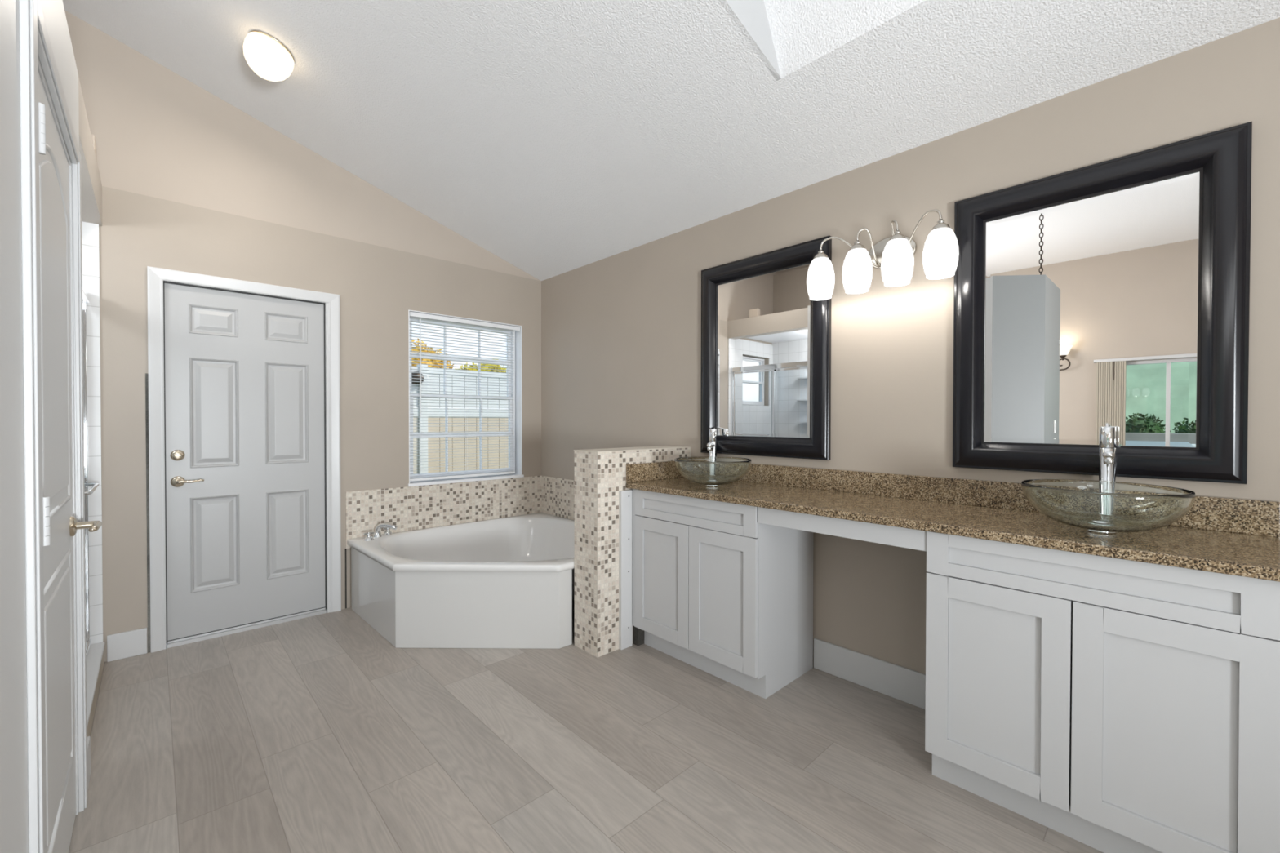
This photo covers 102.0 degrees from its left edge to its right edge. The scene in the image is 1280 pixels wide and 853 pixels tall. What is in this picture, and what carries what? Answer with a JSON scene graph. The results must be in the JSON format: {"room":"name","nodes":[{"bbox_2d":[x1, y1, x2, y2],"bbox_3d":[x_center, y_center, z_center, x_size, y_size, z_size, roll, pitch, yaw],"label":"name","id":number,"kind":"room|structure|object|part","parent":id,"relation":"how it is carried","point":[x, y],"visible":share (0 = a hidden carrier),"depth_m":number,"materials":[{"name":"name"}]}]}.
{"room":"bathroom","nodes":[
{"label":"bathroom","id":0,"kind":"room"},
{"bbox_2d":[0,0,102,852],"bbox_3d":[-2.123,0.008,1.279,0.980,2.449,2.892,-1,1,-43],"label":"wall","id":1,"kind":"structure","parent":0,"point":[14,797],"depth_m":0.92,"materials":[{"name":"grey paint"}]},
{"bbox_2d":[18,0,88,852],"bbox_3d":[-1.539,0.175,1.301,0.137,2.117,0.951,-1,1,-43],"label":"trim","id":2,"kind":"structure","parent":1,"relation":"attached to","point":[34,40],"depth_m":1.01,"materials":[{"name":"white wood"}]},
{"bbox_2d":[38,72,102,852],"bbox_3d":[-1.492,0.208,1.344,0.102,2.034,0.802,-1,1,-43],"label":"door","id":3,"kind":"structure","parent":1,"relation":"in","point":[60,526],"depth_m":1.33,"materials":[{"name":"white wood"}]},
{"bbox_3d":[-1.506,-0.244,1.332,0.008,0.835,0.473,-1,1,-43],"label":"panel","id":4,"kind":"part","parent":3,"relation":"part of","materials":[{"name":"white"}]},
{"bbox_3d":[-1.507,0.683,1.343,0.008,0.540,0.473,-1,1,-43],"label":"panel","id":5,"kind":"part","parent":3,"relation":"part of","materials":[{"name":"white"}]},
{"bbox_3d":[-1.507,-0.239,1.331,0.014,0.919,0.567,-1,1,-43],"label":"panel moulding","id":6,"kind":"part","parent":3,"relation":"part of","materials":[{"name":"white wood"}]},
{"bbox_3d":[-1.509,0.684,1.341,0.014,0.632,0.563,-1,1,-43],"label":"panel moulding","id":7,"kind":"part","parent":3,"relation":"part of","materials":[{"name":"white wood"}]},
{"bbox_3d":[-1.684,0.305,1.574,0.067,0.064,0.144,-1,1,-43],"label":"handle","id":8,"kind":"part","parent":3,"relation":"part of","materials":[{"name":"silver metal"}]},
{"bbox_2d":[87,736,90,791],"bbox_3d":[-1.885,1.159,1.762,0.013,0.137,0.174,-1,1,-43],"label":"baseboard","id":9,"kind":"structure","parent":1,"relation":"attached to","point":[88,737],"depth_m":1.79,"materials":[{"name":"white wood"}]},
{"bbox_2d":[90,133,96,157],"bbox_3d":[-2.523,-1.274,2.364,0.055,0.090,0.115,-1,1,-43],"label":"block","id":10,"kind":"object","parent":1,"relation":"on","point":[92,135],"visible":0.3,"depth_m":2.34,"materials":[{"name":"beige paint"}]},
{"bbox_2d":[64,9,541,662],"bbox_3d":[-2.215,-0.539,3.265,3.860,3.500,0.166,-1,1,-43],"label":"wall","id":11,"kind":"structure","parent":0,"point":[377,286],"depth_m":3.01,"materials":[{"name":"beige paint"}]},
{"bbox_2d":[106,627,146,662],"bbox_3d":[-2.698,1.148,2.728,0.150,0.137,0.014,-1,1,-43],"label":"baseboard","id":12,"kind":"structure","parent":11,"relation":"attached to","point":[123,645],"depth_m":2.72,"materials":[{"name":"white"}]},
{"bbox_2d":[145,373,151,652],"bbox_3d":[-2.640,0.465,2.783,0.014,1.498,0.004,-1,1,-43],"label":"trim","id":13,"kind":"structure","parent":11,"relation":"attached to","point":[146,374],"depth_m":2.78,"materials":[{"name":"paint"}]},
{"bbox_2d":[146,266,341,653],"bbox_3d":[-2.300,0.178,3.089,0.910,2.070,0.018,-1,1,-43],"label":"trim","id":14,"kind":"structure","parent":11,"relation":"attached to","point":[156,277],"depth_m":2.82,"materials":[{"name":"white wood"}]},
{"bbox_2d":[163,281,326,648],"bbox_3d":[-2.322,0.208,3.101,0.774,2.008,0.102,-1,1,-43],"label":"door","id":15,"kind":"structure","parent":11,"relation":"in","point":[245,372],"depth_m":3.07,"materials":[{"name":"grey wood"}]},
{"bbox_3d":[-2.520,0.307,2.886,0.142,0.062,0.058,-1,1,-43],"label":"handle","id":16,"kind":"part","parent":15,"relation":"part of","materials":[{"name":"silver metal"}]},
{"bbox_2d":[345,548,346,608],"bbox_3d":[-1.952,1.008,3.438,0.008,0.398,0.004,-1,1,-43],"label":"trim","id":17,"kind":"structure","parent":11,"relation":"attached to","point":[345,548],"depth_m":3.44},
{"bbox_2d":[345,475,541,548],"bbox_3d":[-1.397,0.616,3.950,1.511,0.376,0.009,-1,1,-43],"label":"tile","id":18,"kind":"structure","parent":11,"relation":"attached to","point":[428,506],"depth_m":3.85,"materials":[{"name":"tile"}]},
{"bbox_2d":[409,318,515,482],"bbox_3d":[-1.401,-0.212,4.105,0.888,1.234,0.060,-1,1,-43],"label":"window","id":19,"kind":"structure","parent":11,"relation":"in","point":[511,444],"depth_m":4.12,"materials":[{"name":"white plastic"}]},
{"bbox_3d":[-1.408,-0.513,4.109,0.844,0.585,0.025,-1,1,-43],"label":"sash","id":20,"kind":"part","parent":19,"relation":"part of","materials":[{"name":"white"}]},
{"bbox_3d":[-1.391,0.065,4.097,0.844,0.632,0.025,-1,1,-43],"label":"sash","id":21,"kind":"part","parent":19,"relation":"part of","materials":[{"name":"white"}]},
{"bbox_2d":[409,311,519,481],"bbox_3d":[-1.346,-0.216,4.048,0.891,1.223,0.062,-1,1,-43],"label":"window blind","id":22,"kind":"object","parent":19,"relation":"attached to","point":[413,315],"visible":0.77,"depth_m":4.02,"materials":[{"name":"white plastic"}]},
{"bbox_3d":[-1.610,-0.199,3.808,0.002,1.190,0.029,-1,1,-43],"label":"ladder cord","id":23,"kind":"part","parent":22,"relation":"part of","materials":[{"name":"white fabric"}]},
{"bbox_3d":[-1.362,0.385,4.049,0.852,0.020,0.024,-1,1,-43],"label":"rail","id":24,"kind":"part","parent":22,"relation":"part of","materials":[{"name":"white plastic"}]},
{"bbox_3d":[-1.356,-0.202,4.048,0.002,1.190,0.029,-1,1,-43],"label":"ladder cord","id":25,"kind":"part","parent":22,"relation":"part of","materials":[{"name":"white fabric"}]},
{"bbox_3d":[-1.046,-0.364,4.295,0.013,0.870,0.013,0,1,2],"label":"pull cord","id":26,"kind":"part","parent":22,"relation":"part of","materials":[{"name":"white fabric"}]},
{"bbox_2d":[408,310,524,486],"bbox_3d":[-1.366,-0.206,4.067,0.932,1.265,0.164,-1,1,-43],"label":"window frame","id":27,"kind":"structure","parent":11,"relation":"attached to","point":[518,335],"depth_m":4.33,"materials":[{"name":"white wood"}]},
{"bbox_2d":[68,600,1103,852],"bbox_3d":[-1.190,1.301,-0.226,7.180,0.100,6.680,-1,1,-43],"label":"floor","id":28,"kind":"structure","parent":0,"point":[315,734],"depth_m":1.90,"materials":[{"name":"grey wood"}]},
{"bbox_2d":[86,641,104,736],"bbox_3d":[-2.411,1.167,2.193,0.152,0.112,1.154,-1,1,-43],"label":"curb","id":29,"kind":"object","parent":28,"relation":"on","point":[95,660],"visible":0.23,"depth_m":2.33,"materials":[{"name":"stone"}]},
{"bbox_2d":[82,280,99,661],"bbox_3d":[-2.396,0.220,2.195,0.098,1.780,1.153,-1,1,-43],"label":"shower door","id":30,"kind":"structure","parent":29,"relation":"on","point":[86,295],"depth_m":2.59,"materials":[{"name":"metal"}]},
{"bbox_3d":[-2.585,0.230,2.385,0.006,1.660,0.526,-1,1,-43],"label":"glass panel","id":31,"kind":"part","parent":30,"relation":"part of","materials":[{"name":"glass"}]},
{"bbox_3d":[-2.585,0.231,2.385,0.014,1.694,0.562,-1,1,-43],"label":"panel frame","id":32,"kind":"part","parent":30,"relation":"part of","materials":[{"name":"silver metal"}]},
{"bbox_3d":[-2.407,-0.642,2.174,0.065,0.054,1.153,-1,1,-43],"label":"rail","id":33,"kind":"part","parent":30,"relation":"part of","materials":[{"name":"silver metal"}]},
{"bbox_3d":[-2.410,1.096,2.193,0.055,0.028,1.153,-1,1,-43],"label":"rail","id":34,"kind":"part","parent":30,"relation":"part of","materials":[{"name":"silver metal"}]},
{"bbox_2d":[346,512,574,648],"bbox_3d":[-0.889,0.979,3.409,1.496,0.464,1.478,-1,1,-43],"label":"bathtub","id":35,"kind":"object","parent":28,"relation":"on","point":[508,582],"visible":0.8,"depth_m":2.84,"materials":[{"name":"white ceramic"}]},
{"bbox_2d":[363,523,396,541],"bbox_3d":[-1.753,0.699,3.487,0.210,0.092,0.193,-1,1,-43],"label":"tub faucet","id":36,"kind":"object","parent":35,"relation":"on","point":[377,533],"visible":1,"depth_m":3.48,"materials":[{"name":"silver metal"}]},
{"bbox_3d":[-1.785,0.721,3.411,0.060,0.050,0.060,-1,1,-43],"label":"handle","id":37,"kind":"part","parent":36,"relation":"part of","materials":[{"name":"silver metal"}]},
{"bbox_3d":[-1.723,0.699,3.487,0.177,0.092,0.059,0,1,19],"label":"spout","id":38,"kind":"part","parent":36,"relation":"part of","materials":[{"name":"silver metal"}]},
{"bbox_3d":[-1.744,0.719,3.587,0.060,0.050,0.060,-1,1,-43],"label":"handle","id":39,"kind":"part","parent":36,"relation":"part of","materials":[{"name":"silver metal"}]},
{"bbox_2d":[346,512,574,601],"bbox_3d":[-0.889,0.925,3.409,1.496,0.356,1.478,-1,1,-43],"label":"basin","id":40,"kind":"object","parent":35,"relation":"in","point":[526,557],"depth_m":3.14,"materials":[{"name":"white ceramic"}]},
{"bbox_2d":[632,625,644,645],"bbox_3d":[0.100,1.165,3.008,0.345,0.104,0.043,-1,1,-43],"label":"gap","id":41,"kind":"structure","parent":28,"relation":"on","point":[637,633],"depth_m":2.89,"materials":[{"name":"black"}]},
{"bbox_2d":[632,488,813,698],"bbox_3d":[0.415,0.783,2.740,0.502,0.875,0.809,-1,1,-43],"label":"vanity cabinet","id":42,"kind":"object","parent":28,"relation":"on","point":[722,593],"depth_m":2.49,"materials":[{"name":"grey wood"}]},
{"bbox_3d":[-0.030,0.722,2.864,0.016,0.757,0.018,-1,1,-43],"label":"filler strip","id":43,"kind":"part","parent":42,"relation":"part of","materials":[{"name":"white wood"}]},
{"bbox_3d":[0.110,0.795,2.712,0.019,0.616,0.391,-1,1,-43],"label":"door","id":44,"kind":"part","parent":42,"relation":"part of","materials":[{"name":"grey wood"}]},
{"bbox_3d":[0.246,0.417,2.564,0.019,0.141,0.786,-1,1,-43],"label":"drawer","id":45,"kind":"part","parent":42,"relation":"part of","materials":[{"name":"grey wood"}]},
{"bbox_3d":[0.381,0.799,2.425,0.019,0.616,0.391,-1,1,-43],"label":"door","id":46,"kind":"part","parent":42,"relation":"part of","materials":[{"name":"grey wood"}]},
{"bbox_2d":[924,531,1279,852],"bbox_3d":[1.426,0.796,1.667,0.502,0.875,0.772,-1,1,-43],"label":"vanity cabinet","id":47,"kind":"object","parent":28,"relation":"on","point":[1108,704],"visible":0.92,"depth_m":1.44,"materials":[{"name":"grey wood"}]},
{"bbox_2d":[626,460,1279,582],"bbox_3d":[0.912,0.282,2.199,0.544,0.134,2.316,-1,1,-43],"label":"countertop","id":48,"kind":"structure","parent":47,"relation":"on","point":[1239,537],"depth_m":1.86,"materials":[{"name":"stone"}]},
{"bbox_2d":[706,426,716,456],"bbox_3d":[0.416,0.155,2.991,0.052,0.308,0.174,0,1,18],"label":"faucet","id":49,"kind":"object","parent":48,"relation":"on","point":[712,446],"visible":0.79,"depth_m":3.00,"materials":[{"name":"silver metal"}]},
{"bbox_3d":[0.406,0.108,2.959,0.029,0.035,0.105,0,1,18],"label":"spout","id":50,"kind":"part","parent":49,"relation":"part of","materials":[{"name":"silver metal"}]},
{"bbox_3d":[0.431,0.042,3.035,0.043,0.084,0.078,0,1,18],"label":"handle","id":51,"kind":"part","parent":49,"relation":"part of","materials":[{"name":"silver metal"}]},
{"bbox_2d":[674,456,751,486],"bbox_3d":[0.381,0.241,2.719,0.400,0.141,0.400,-1,1,-43],"label":"vessel sink","id":52,"kind":"object","parent":48,"relation":"in","point":[708,471],"visible":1,"depth_m":2.58,"materials":[{"name":"clear glass"}]},
{"bbox_2d":[757,506,926,551],"bbox_3d":[0.755,0.388,2.030,0.018,0.074,0.682,-1,1,-43],"label":"board","id":53,"kind":"object","parent":48,"relation":"attached to","point":[907,538],"visible":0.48,"depth_m":1.98,"materials":[{"name":"grey wood"}]},
{"bbox_2d":[1098,422,1115,481],"bbox_3d":[1.579,0.156,1.750,0.052,0.336,0.174,1,1,40],"label":"faucet","id":54,"kind":"object","parent":48,"relation":"on","point":[1107,455],"visible":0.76,"depth_m":1.75,"materials":[{"name":"silver metal"}]},
{"bbox_3d":[1.610,0.030,1.785,0.043,0.084,0.078,1,1,40],"label":"handle","id":55,"kind":"part","parent":54,"relation":"part of","materials":[{"name":"silver metal"}]},
{"bbox_3d":[1.558,0.096,1.724,0.029,0.035,0.105,1,1,40],"label":"spout","id":56,"kind":"part","parent":54,"relation":"part of","materials":[{"name":"silver metal"}]},
{"bbox_2d":[1021,479,1195,533],"bbox_3d":[1.429,0.255,1.606,0.400,0.141,0.400,-1,1,-43],"label":"vessel sink","id":57,"kind":"object","parent":48,"relation":"in","point":[1103,507],"visible":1,"depth_m":1.50,"materials":[{"name":"clear glass"}]},
{"bbox_3d":[1.117,0.809,1.643,0.019,0.616,0.384,-1,1,-43],"label":"door","id":58,"kind":"part","parent":47,"relation":"part of","materials":[{"name":"grey wood"}]},
{"bbox_3d":[1.250,0.430,1.498,0.019,0.141,0.770,-1,1,-43],"label":"drawer","id":59,"kind":"part","parent":47,"relation":"part of","materials":[{"name":"grey wood"}]},
{"bbox_3d":[1.382,0.812,1.362,0.019,0.616,0.382,-1,1,-43],"label":"door","id":60,"kind":"part","parent":47,"relation":"part of","materials":[{"name":"grey wood"}]},
{"bbox_2d":[574,447,690,657],"bbox_3d":[-0.025,0.675,3.056,0.740,1.083,0.205,-1,1,-43],"label":"wall","id":61,"kind":"structure","parent":0,"point":[599,477],"depth_m":2.79,"materials":[{"name":"tile"}]},
{"bbox_2d":[618,489,632,649],"bbox_3d":[-0.078,0.784,2.852,0.081,0.868,0.022,-1,1,-43],"label":"trim","id":62,"kind":"structure","parent":61,"relation":"attached to","point":[625,577],"depth_m":2.84,"materials":[{"name":"white wood"}]},
{"bbox_2d":[573,445,690,452],"bbox_3d":[-0.025,0.131,3.049,0.743,0.005,0.211,-1,1,-43],"label":"trim","id":63,"kind":"structure","parent":61,"relation":"on","point":[640,448],"depth_m":3.00,"materials":[{"name":"tile"}]},
{"bbox_2d":[62,0,1279,280],"bbox_3d":[-1.186,-1.706,-0.259,7.180,1.086,6.680,-1,1,-43],"label":"ceiling","id":64,"kind":"structure","parent":0,"point":[553,137],"depth_m":2.34,"materials":[{"name":"white paint"}]},
{"bbox_2d":[243,30,294,81],"bbox_3d":[-1.793,-1.773,2.507,0.203,0.176,0.200,-1,1,-43],"label":"ceiling light","id":65,"kind":"object","parent":64,"relation":"attached to","point":[265,55],"visible":1,"depth_m":2.45,"materials":[{"name":"white glass"}]},
{"bbox_2d":[720,0,781,79],"bbox_3d":[-0.490,-1.827,1.096,2.890,0.873,0.020,-1,1,-43],"label":"wall","id":66,"kind":"structure","parent":0,"point":[752,14],"depth_m":1.97,"materials":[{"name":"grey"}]},
{"bbox_2d":[541,17,1279,674],"bbox_3d":[1.432,0.004,2.127,0.117,2.449,6.532,-1,1,-43],"label":"wall","id":67,"kind":"structure","parent":0,"point":[621,332],"depth_m":2.35,"materials":[{"name":"beige paint"}]},
{"bbox_2d":[541,475,574,519],"bbox_3d":[-0.339,0.618,3.921,0.009,0.376,1.486,-1,1,-43],"label":"tile","id":68,"kind":"structure","parent":67,"relation":"attached to","point":[557,495],"depth_m":4.27,"materials":[{"name":"tile"}]},
{"bbox_2d":[700,235,831,460],"bbox_3d":[0.648,-0.389,2.837,0.046,1.100,0.813,-1,1,-43],"label":"wall mirror","id":69,"kind":"object","parent":67,"relation":"attached to","point":[766,345],"visible":0.94,"depth_m":2.81,"materials":[{"name":"black mirror"}]},
{"bbox_3d":[0.661,-0.389,2.850,0.001,0.892,0.605,-1,1,-43],"label":"glass","id":70,"kind":"part","parent":69,"relation":"part of","materials":[{"name":"white mirror"}]},
{"bbox_2d":[813,638,925,709],"bbox_3d":[1.128,1.151,2.366,0.014,0.150,0.716,-1,1,-43],"label":"baseboard","id":71,"kind":"structure","parent":67,"relation":"attached to","point":[904,684],"depth_m":2.41,"materials":[{"name":"white wood"}]},
{"bbox_2d":[806,208,959,300],"bbox_3d":[1.055,-0.740,2.275,0.220,0.280,0.632,-1,1,-43],"label":"vanity light","id":72,"kind":"object","parent":67,"relation":"attached to","point":[894,255],"visible":1,"depth_m":2.18,"materials":[{"name":"white glass"}]},
{"bbox_3d":[0.846,-0.692,2.428,0.125,0.180,0.125,-1,1,-43],"label":"lamp shade","id":73,"kind":"part","parent":72,"relation":"part of","materials":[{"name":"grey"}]},
{"bbox_3d":[0.967,-0.803,2.388,0.261,0.155,0.026,0,1,14],"label":"arm","id":74,"kind":"part","parent":72,"relation":"part of","materials":[{"name":"silver metal"}]},
{"bbox_3d":[0.965,-0.690,2.302,0.125,0.180,0.125,-1,1,-43],"label":"lamp shade","id":75,"kind":"part","parent":72,"relation":"part of","materials":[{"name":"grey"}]},
{"bbox_3d":[1.033,-0.802,2.322,0.150,0.155,0.033,0,1,-27],"label":"arm","id":76,"kind":"part","parent":72,"relation":"part of","materials":[{"name":"silver metal"}]},
{"bbox_3d":[1.107,-0.801,2.243,0.033,0.155,0.150,0,1,31],"label":"arm","id":77,"kind":"part","parent":72,"relation":"part of","materials":[{"name":"silver metal"}]},
{"bbox_3d":[1.081,-0.689,2.178,0.125,0.180,0.125,-1,1,-43],"label":"lamp shade","id":78,"kind":"part","parent":72,"relation":"part of","materials":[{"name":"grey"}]},
{"bbox_3d":[1.166,-0.801,2.176,0.027,0.155,0.252,0,1,-9],"label":"arm","id":79,"kind":"part","parent":72,"relation":"part of","materials":[{"name":"silver metal"}]},
{"bbox_3d":[1.194,-0.687,2.059,0.125,0.180,0.125,-1,1,-43],"label":"lamp shade","id":80,"kind":"part","parent":72,"relation":"part of","materials":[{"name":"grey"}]},
{"bbox_2d":[737,463,1279,537],"bbox_3d":[1.109,0.265,2.371,0.020,0.104,2.296,-1,1,-43],"label":"backsplash","id":81,"kind":"structure","parent":67,"relation":"attached to","point":[1251,517],"depth_m":2.12,"materials":[{"name":"stone"}]},
{"bbox_2d":[952,121,1252,484],"bbox_3d":[1.571,-0.376,1.857,0.046,1.095,0.795,-1,1,-43],"label":"wall mirror","id":82,"kind":"object","parent":67,"relation":"attached to","point":[1115,292],"visible":1,"depth_m":1.80,"materials":[{"name":"black mirror"}]},
{"bbox_3d":[1.585,-0.376,1.869,0.001,0.887,0.587,-1,1,-43],"label":"glass","id":83,"kind":"part","parent":82,"relation":"part of","materials":[{"name":"white mirror"}]},
{"label":"outside","id":84,"kind":"structure","parent":0,"visible":0},
{"bbox_3d":[-6.685,1.188,12.942,24.000,0.100,20.015,-1,1,-43],"label":"floor","id":85,"kind":"structure","parent":84,"visible":0},
{"bbox_2d":[411,337,441,368],"bbox_3d":[-6.417,-0.691,14.585,1.553,3.622,1.597,-1,1,-43],"label":"tree","id":86,"kind":"object","parent":85,"relation":"on","point":[412,340],"visible":0.19,"depth_m":14.36,"materials":[{"name":"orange plant"}]},
{"bbox_2d":[426,347,454,368],"bbox_3d":[-6.877,-0.777,17.139,1.395,3.735,1.353,-1,1,-43],"label":"tree","id":87,"kind":"object","parent":85,"relation":"on","point":[442,361],"visible":0.12,"depth_m":16.99,"materials":[{"name":"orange plant"}]},
{"bbox_2d":[411,364,508,474],"bbox_3d":[-2.343,0.190,7.419,4.670,2.030,0.110,-1,1,-43],"label":"fence","id":88,"kind":"object","parent":85,"relation":"on","point":[500,419],"visible":0.16,"depth_m":7.22,"materials":[{"name":"white plastic"}]},
{"bbox_3d":[-3.451,-0.465,6.367,1.404,0.520,0.030,-1,1,-43],"label":"panel","id":89,"kind":"part","parent":88,"relation":"part of","materials":[{"name":"white plastic"}]},
{"bbox_3d":[-3.448,-0.745,6.367,1.410,0.080,0.060,-1,1,-43],"label":"rail","id":90,"kind":"part","parent":88,"relation":"part of","materials":[{"name":"white plastic"}]},
{"bbox_3d":[-3.452,0.455,6.378,1.404,1.320,0.030,-1,1,-43],"label":"plank panel","id":91,"kind":"part","parent":88,"relation":"part of","materials":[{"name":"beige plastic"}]},
{"bbox_3d":[-3.449,-0.185,6.373,1.410,0.120,0.060,-1,1,-43],"label":"rail","id":92,"kind":"part","parent":88,"relation":"part of","materials":[{"name":"white plastic"}]},
{"bbox_2d":[411,371,423,385],"bbox_3d":[-2.898,-0.629,6.746,0.180,0.180,0.090,-1,1,-43],"label":"lamp","id":93,"kind":"object","parent":88,"relation":"attached to","point":[414,374],"visible":0.52,"depth_m":6.71,"materials":[{"name":"grey metal"}]},
{"bbox_3d":[-2.897,0.195,6.898,0.110,2.030,0.110,-1,1,-43],"label":"post","id":94,"kind":"part","parent":88,"relation":"part of","materials":[{"name":"white plastic"}]},
{"bbox_3d":[-2.342,-0.755,7.409,1.410,0.080,0.060,-1,1,-43],"label":"rail","id":95,"kind":"part","parent":88,"relation":"part of","materials":[{"name":"white plastic"}]},
{"bbox_3d":[-2.345,-0.475,7.410,1.404,0.520,0.030,-1,1,-43],"label":"panel","id":96,"kind":"part","parent":88,"relation":"part of","materials":[{"name":"white plastic"}]},
{"bbox_3d":[-2.343,-0.195,7.415,1.410,0.120,0.060,-1,1,-43],"label":"rail","id":97,"kind":"part","parent":88,"relation":"part of","materials":[{"name":"white plastic"}]},
{"bbox_3d":[-2.346,0.445,7.420,1.404,1.320,0.030,-1,1,-43],"label":"plank panel","id":98,"kind":"part","parent":88,"relation":"part of","materials":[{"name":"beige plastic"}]},
{"bbox_2d":[454,362,487,371],"bbox_3d":[-4.979,-0.410,15.348,1.324,3.047,1.299,0,1,1],"label":"tree","id":99,"kind":"object","parent":85,"relation":"on","point":[467,366],"visible":0.06,"depth_m":15.21,"materials":[{"name":"yellow plant"}]},
{"bbox_2d":[475,359,506,372],"bbox_3d":[-5.316,-0.683,18.363,1.362,3.525,1.336,-1,1,-43],"label":"tree","id":100,"kind":"object","parent":85,"relation":"on","point":[482,364],"visible":0.23,"depth_m":18.04,"materials":[{"name":"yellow plant"}]}
]}

